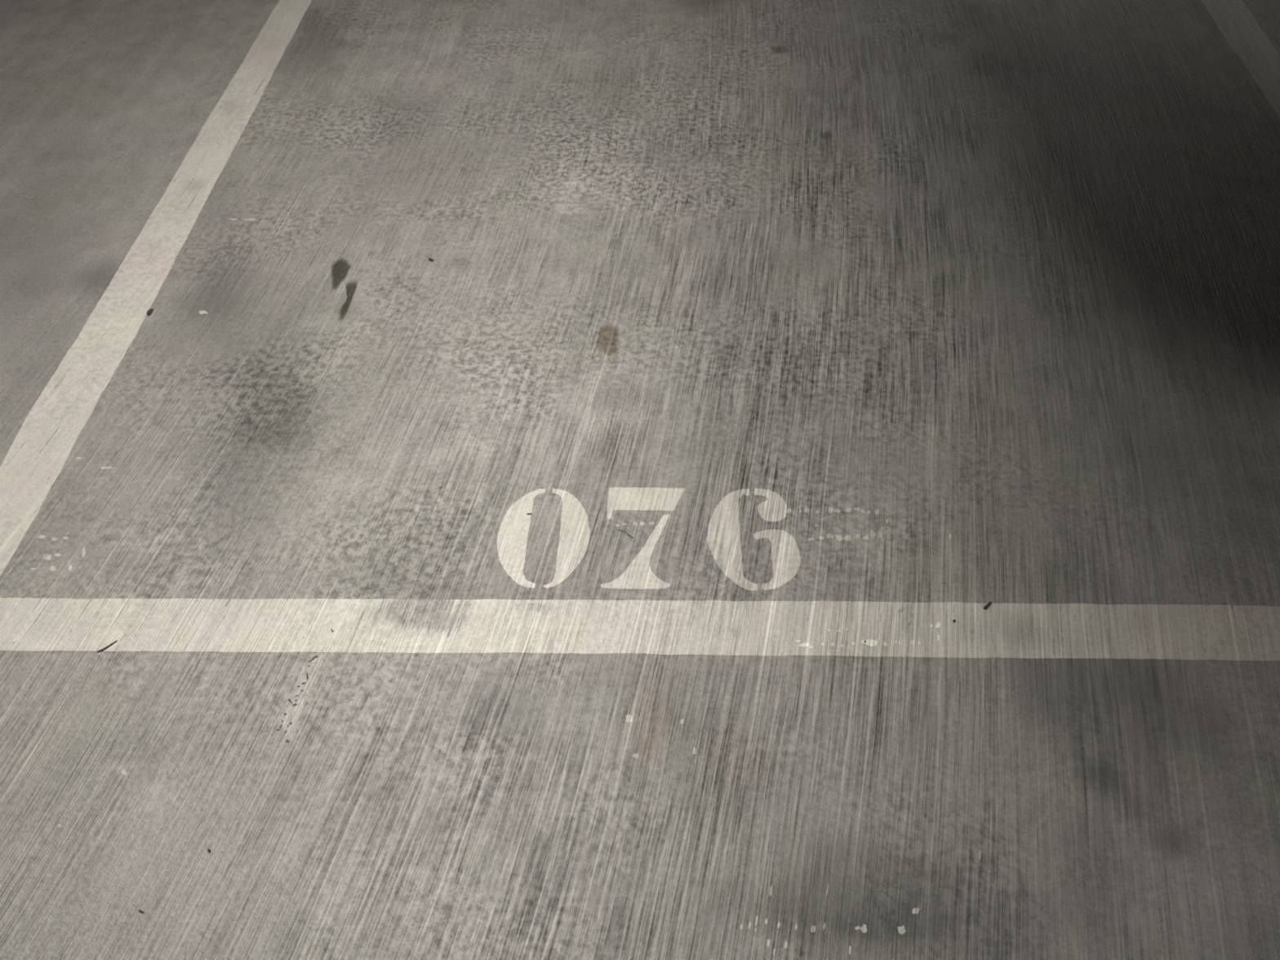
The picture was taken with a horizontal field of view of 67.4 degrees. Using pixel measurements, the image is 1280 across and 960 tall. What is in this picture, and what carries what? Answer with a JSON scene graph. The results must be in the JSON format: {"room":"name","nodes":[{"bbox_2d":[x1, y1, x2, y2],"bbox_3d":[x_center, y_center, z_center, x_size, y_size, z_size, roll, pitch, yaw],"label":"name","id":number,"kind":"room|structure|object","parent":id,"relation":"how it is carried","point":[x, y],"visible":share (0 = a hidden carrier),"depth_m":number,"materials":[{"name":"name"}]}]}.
{"room":"parking garage","nodes":[
{"label":"parking garage","id":0,"kind":"room"},
{"bbox_2d":[0,0,1279,959],"bbox_3d":[0.000,-0.858,2.401,13.000,0.001,13.500,0,48,0],"label":"floor","id":1,"kind":"structure","parent":0,"point":[812,254],"depth_m":1.68,"materials":[{"name":"concrete"}]},
{"bbox_2d":[37,534,46,538],"bbox_3d":[-0.959,0.091,1.539,0.012,0.001,0.008,27,53,22],"label":"splatter speck","id":2,"kind":"object","parent":1,"relation":"on","point":[41,536],"visible":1,"depth_m":1.54,"materials":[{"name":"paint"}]},
{"bbox_2d":[42,553,51,560],"bbox_3d":[-0.934,0.121,1.512,0.019,0.001,0.010,11,49,9],"label":"splatter speck","id":3,"kind":"object","parent":1,"relation":"on","point":[47,557],"visible":1,"depth_m":1.51,"materials":[{"name":"paint"}]},
{"bbox_2d":[49,565,56,571],"bbox_3d":[-0.915,0.138,1.496,0.014,0.001,0.008,34,56,27],"label":"splatter speck","id":4,"kind":"object","parent":1,"relation":"on","point":[52,568],"visible":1,"depth_m":1.50,"materials":[{"name":"paint"}]},
{"bbox_2d":[53,553,61,556],"bbox_3d":[-0.918,0.119,1.514,0.012,0.001,0.008,0,48,0],"label":"splatter speck","id":5,"kind":"object","parent":1,"relation":"on","point":[55,554],"visible":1,"depth_m":1.51,"materials":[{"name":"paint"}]},
{"bbox_2d":[81,547,85,556],"bbox_3d":[-0.878,0.115,1.517,0.006,0.001,0.019,-11,49,-10],"label":"splatter speck","id":6,"kind":"object","parent":1,"relation":"on","point":[83,549],"visible":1,"depth_m":1.52,"materials":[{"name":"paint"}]},
{"bbox_2d":[100,466,112,469],"bbox_3d":[-0.912,-0.021,1.641,0.022,0.001,0.006,0,48,0],"label":"splatter speck","id":7,"kind":"object","parent":1,"relation":"on","point":[103,467],"visible":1,"depth_m":1.64,"materials":[{"name":"paint"}]},
{"bbox_2d":[120,768,126,775],"bbox_3d":[-0.683,0.387,1.270,0.010,0.001,0.006,35,57,28],"label":"splatter speck","id":8,"kind":"object","parent":1,"relation":"on","point":[123,772],"visible":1,"depth_m":1.27,"materials":[{"name":"paint"}]},
{"bbox_2d":[146,308,153,315],"bbox_3d":[-0.984,-0.336,1.925,0.009,0.003,0.021,0,48,0],"label":"scrap","id":9,"kind":"object","parent":1,"relation":"on","point":[149,312],"visible":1,"depth_m":1.93,"materials":[{"name":"grey"}]},
{"bbox_2d":[0,0,311,576],"bbox_3d":[-1.052,-0.956,2.490,0.119,0.001,3.065,0,48,0],"label":"painted line","id":10,"kind":"object","parent":1,"relation":"on","point":[47,435],"visible":1,"depth_m":1.95,"materials":[{"name":"paint"}]},
{"bbox_2d":[199,310,207,314],"bbox_3d":[-0.876,-0.337,1.928,0.019,0.001,0.012,0,48,0],"label":"splatter speck","id":11,"kind":"object","parent":1,"relation":"on","point":[203,312],"visible":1,"depth_m":1.93,"materials":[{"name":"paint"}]},
{"bbox_2d":[242,218,256,220],"bbox_3d":[-0.876,-0.584,2.152,0.034,0.001,0.009,0,48,0],"label":"splatter speck","id":12,"kind":"object","parent":1,"relation":"on","point":[242,219],"visible":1,"depth_m":2.15,"materials":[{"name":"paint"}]},
{"bbox_2d":[276,653,325,742],"bbox_3d":[-0.478,0.302,1.347,0.030,0.001,0.142,5,48,4],"label":"broken surface patch","id":13,"kind":"object","parent":1,"relation":"on","point":[288,721],"visible":1,"depth_m":1.34,"materials":[{"name":"concrete"}]},
{"bbox_2d":[497,488,589,587],"bbox_3d":[-0.155,0.090,1.540,0.148,0.001,0.205,0,48,0],"label":"painted digit","id":14,"kind":"object","parent":1,"relation":"on","point":[574,537],"visible":1,"depth_m":1.54,"materials":[{"name":"paint"}]},
{"bbox_2d":[616,528,633,538],"bbox_3d":[-0.023,0.086,1.544,0.034,0.001,0.005,27,53,23],"label":"hairline crack","id":15,"kind":"object","parent":1,"relation":"on","point":[628,535],"visible":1,"depth_m":1.54,"materials":[{"name":"grey concrete"}]},
{"bbox_2d":[626,715,632,722],"bbox_3d":[-0.015,0.329,1.323,0.009,0.001,0.012,0,48,0],"label":"splatter speck","id":16,"kind":"object","parent":1,"relation":"on","point":[628,717],"visible":1,"depth_m":1.32,"materials":[{"name":"paint"}]},
{"bbox_2d":[632,753,638,758],"bbox_3d":[-0.006,0.369,1.286,0.008,0.001,0.007,0,48,0],"label":"splatter speck","id":17,"kind":"object","parent":1,"relation":"on","point":[635,755],"visible":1,"depth_m":1.29,"materials":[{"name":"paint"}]},
{"bbox_2d":[0,597,1279,661],"bbox_3d":[-0.890,0.215,1.426,4.621,0.001,0.102,0,48,0],"label":"painted line","id":18,"kind":"object","parent":1,"relation":"on","point":[655,627],"visible":1,"depth_m":1.42,"materials":[{"name":"paint"}]},
{"bbox_2d":[97,640,117,653],"bbox_3d":[-0.776,0.243,1.400,0.029,0.001,0.005,-32,55,-26],"label":"twig","id":19,"kind":"object","parent":18,"relation":"on","point":[113,642],"visible":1,"depth_m":1.40,"materials":[{"name":"wood"}]},
{"bbox_2d":[799,643,808,647],"bbox_3d":[0.239,0.241,1.402,0.015,0.001,0.007,0,48,0],"label":"paint fleck","id":20,"kind":"object","parent":18,"relation":"on","point":[802,645],"visible":1,"depth_m":1.40,"materials":[{"name":"white paint"}]},
{"bbox_2d":[864,639,878,646],"bbox_3d":[0.338,0.238,1.404,0.021,0.001,0.012,0,48,0],"label":"paint fleck","id":21,"kind":"object","parent":18,"relation":"on","point":[869,642],"visible":1,"depth_m":1.40,"materials":[{"name":"white paint"}]},
{"bbox_2d":[935,622,941,628],"bbox_3d":[0.442,0.216,1.425,0.013,0.001,0.007,-35,56,-27],"label":"paint fleck","id":22,"kind":"object","parent":18,"relation":"on","point":[938,624],"visible":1,"depth_m":1.43,"materials":[{"name":"white paint"}]},
{"bbox_2d":[982,601,991,609],"bbox_3d":[0.524,0.189,1.447,0.017,0.004,0.004,-32,55,-26],"label":"twig","id":23,"kind":"object","parent":18,"relation":"on","point":[986,606],"visible":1,"depth_m":1.45,"materials":[{"name":"black wood"}]},
{"bbox_2d":[600,487,684,589],"bbox_3d":[0.007,0.090,1.540,0.138,0.001,0.210,0,48,0],"label":"painted digit","id":24,"kind":"object","parent":1,"relation":"on","point":[638,575],"visible":1,"depth_m":1.58,"materials":[{"name":"paint"}]},
{"bbox_2d":[692,746,696,754],"bbox_3d":[0.073,0.364,1.291,0.005,0.001,0.012,0,48,0],"label":"splatter speck","id":25,"kind":"object","parent":1,"relation":"on","point":[694,751],"visible":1,"depth_m":1.29,"materials":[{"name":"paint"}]},
{"bbox_2d":[707,488,800,591],"bbox_3d":[0.180,0.092,1.538,0.145,0.001,0.210,0,48,0],"label":"painted digit","id":26,"kind":"object","parent":1,"relation":"on","point":[724,543],"visible":1,"depth_m":1.53,"materials":[{"name":"paint"}]},
{"bbox_2d":[766,938,770,947],"bbox_3d":[0.151,0.544,1.127,0.004,0.001,0.011,11,49,10],"label":"paint fleck","id":27,"kind":"object","parent":1,"relation":"on","point":[768,940],"visible":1,"depth_m":1.13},
{"bbox_2d":[768,884,772,897],"bbox_3d":[0.159,0.499,1.167,0.003,0.001,0.016,9,48,8],"label":"paint fleck","id":28,"kind":"object","parent":1,"relation":"on","point":[771,886],"visible":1,"depth_m":1.17,"materials":[{"name":"white paint"}]},
{"bbox_2d":[783,940,787,948],"bbox_3d":[0.171,0.545,1.126,0.005,0.001,0.010,0,48,0],"label":"paint fleck","id":29,"kind":"object","parent":1,"relation":"on","point":[785,945],"visible":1,"depth_m":1.13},
{"bbox_2d":[804,506,808,512],"bbox_3d":[0.273,0.048,1.578,0.009,0.001,0.014,0,48,0],"label":"paint smudge","id":30,"kind":"object","parent":1,"relation":"on","point":[806,509],"visible":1,"depth_m":1.58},
{"bbox_2d":[809,925,815,932],"bbox_3d":[0.205,0.532,1.138,0.007,0.001,0.008,0,48,0],"label":"paint fleck","id":31,"kind":"object","parent":1,"relation":"on","point":[813,927],"visible":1,"depth_m":1.14,"materials":[{"name":"white paint"}]},
{"bbox_2d":[817,536,825,540],"bbox_3d":[0.291,0.093,1.537,0.012,0.001,0.008,0,48,0],"label":"paint smudge","id":32,"kind":"object","parent":1,"relation":"on","point":[820,538],"visible":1,"depth_m":1.54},
{"bbox_2d":[826,533,833,537],"bbox_3d":[0.304,0.090,1.540,0.012,0.001,0.009,0,48,0],"label":"paint smudge","id":33,"kind":"object","parent":1,"relation":"on","point":[828,535],"visible":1,"depth_m":1.54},
{"bbox_2d":[828,506,833,513],"bbox_3d":[0.314,0.049,1.577,0.009,0.001,0.014,14,49,12],"label":"paint smudge","id":34,"kind":"object","parent":1,"relation":"on","point":[830,509],"visible":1,"depth_m":1.58,"materials":[{"name":"white paint"}]},
{"bbox_2d":[834,508,840,512],"bbox_3d":[0.324,0.051,1.575,0.011,0.001,0.008,0,48,0],"label":"paint smudge","id":35,"kind":"object","parent":1,"relation":"on","point":[836,510],"visible":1,"depth_m":1.58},
{"bbox_2d":[835,534,842,541],"bbox_3d":[0.319,0.093,1.537,0.011,0.001,0.013,0,48,0],"label":"paint smudge","id":36,"kind":"object","parent":1,"relation":"on","point":[839,538],"visible":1,"depth_m":1.54,"materials":[{"name":"white paint"}]},
{"bbox_2d":[842,534,851,540],"bbox_3d":[0.332,0.093,1.537,0.015,0.001,0.010,-20,51,-18],"label":"paint smudge","id":37,"kind":"object","parent":1,"relation":"on","point":[847,537],"visible":1,"depth_m":1.54,"materials":[{"name":"white paint"}]},
{"bbox_2d":[844,507,852,512],"bbox_3d":[0.343,0.049,1.577,0.015,0.001,0.009,-23,52,-19],"label":"paint smudge","id":38,"kind":"object","parent":1,"relation":"on","point":[848,509],"visible":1,"depth_m":1.58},
{"bbox_2d":[853,533,861,538],"bbox_3d":[0.349,0.090,1.540,0.012,0.001,0.009,0,48,0],"label":"paint smudge","id":39,"kind":"object","parent":1,"relation":"on","point":[856,535],"visible":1,"depth_m":1.54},
{"bbox_2d":[860,924,866,933],"bbox_3d":[0.265,0.532,1.138,0.009,0.001,0.010,0,48,0],"label":"paint fleck","id":40,"kind":"object","parent":1,"relation":"on","point":[864,929],"visible":1,"depth_m":1.14,"materials":[{"name":"white paint"}]},
{"bbox_2d":[862,535,869,539],"bbox_3d":[0.361,0.092,1.538,0.011,0.001,0.009,0,48,0],"label":"paint smudge","id":41,"kind":"object","parent":1,"relation":"on","point":[865,537],"visible":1,"depth_m":1.54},
{"bbox_2d":[870,529,875,539],"bbox_3d":[0.375,0.087,1.542,0.009,0.001,0.021,0,48,0],"label":"paint smudge","id":42,"kind":"object","parent":1,"relation":"on","point":[872,532],"visible":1,"depth_m":1.54,"materials":[{"name":"white paint"}]},
{"bbox_2d":[874,508,879,515],"bbox_3d":[0.389,0.052,1.574,0.008,0.001,0.016,14,49,13],"label":"paint smudge","id":43,"kind":"object","parent":1,"relation":"on","point":[877,510],"visible":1,"depth_m":1.57,"materials":[{"name":"white paint"}]},
{"bbox_2d":[877,531,882,537],"bbox_3d":[0.385,0.088,1.542,0.008,0.001,0.015,0,48,0],"label":"paint smudge","id":44,"kind":"object","parent":1,"relation":"on","point":[879,535],"visible":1,"depth_m":1.54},
{"bbox_2d":[897,925,906,934],"bbox_3d":[0.310,0.533,1.137,0.009,0.001,0.009,-8,48,-7],"label":"paint fleck","id":45,"kind":"object","parent":1,"relation":"on","point":[901,931],"visible":1,"depth_m":1.14,"materials":[{"name":"white paint"}]},
{"bbox_2d":[911,907,919,914],"bbox_3d":[0.331,0.517,1.152,0.010,0.001,0.007,0,48,0],"label":"paint fleck","id":46,"kind":"object","parent":1,"relation":"on","point":[915,910],"visible":1,"depth_m":1.15,"materials":[{"name":"white paint"}]},
{"bbox_2d":[1201,0,1279,117],"bbox_3d":[1.768,-1.337,2.837,0.139,0.001,2.428,6,48,5],"label":"painted line","id":47,"kind":"object","parent":1,"relation":"on","point":[1233,18],"visible":1,"depth_m":2.77,"materials":[{"name":"paint"}]}
]}

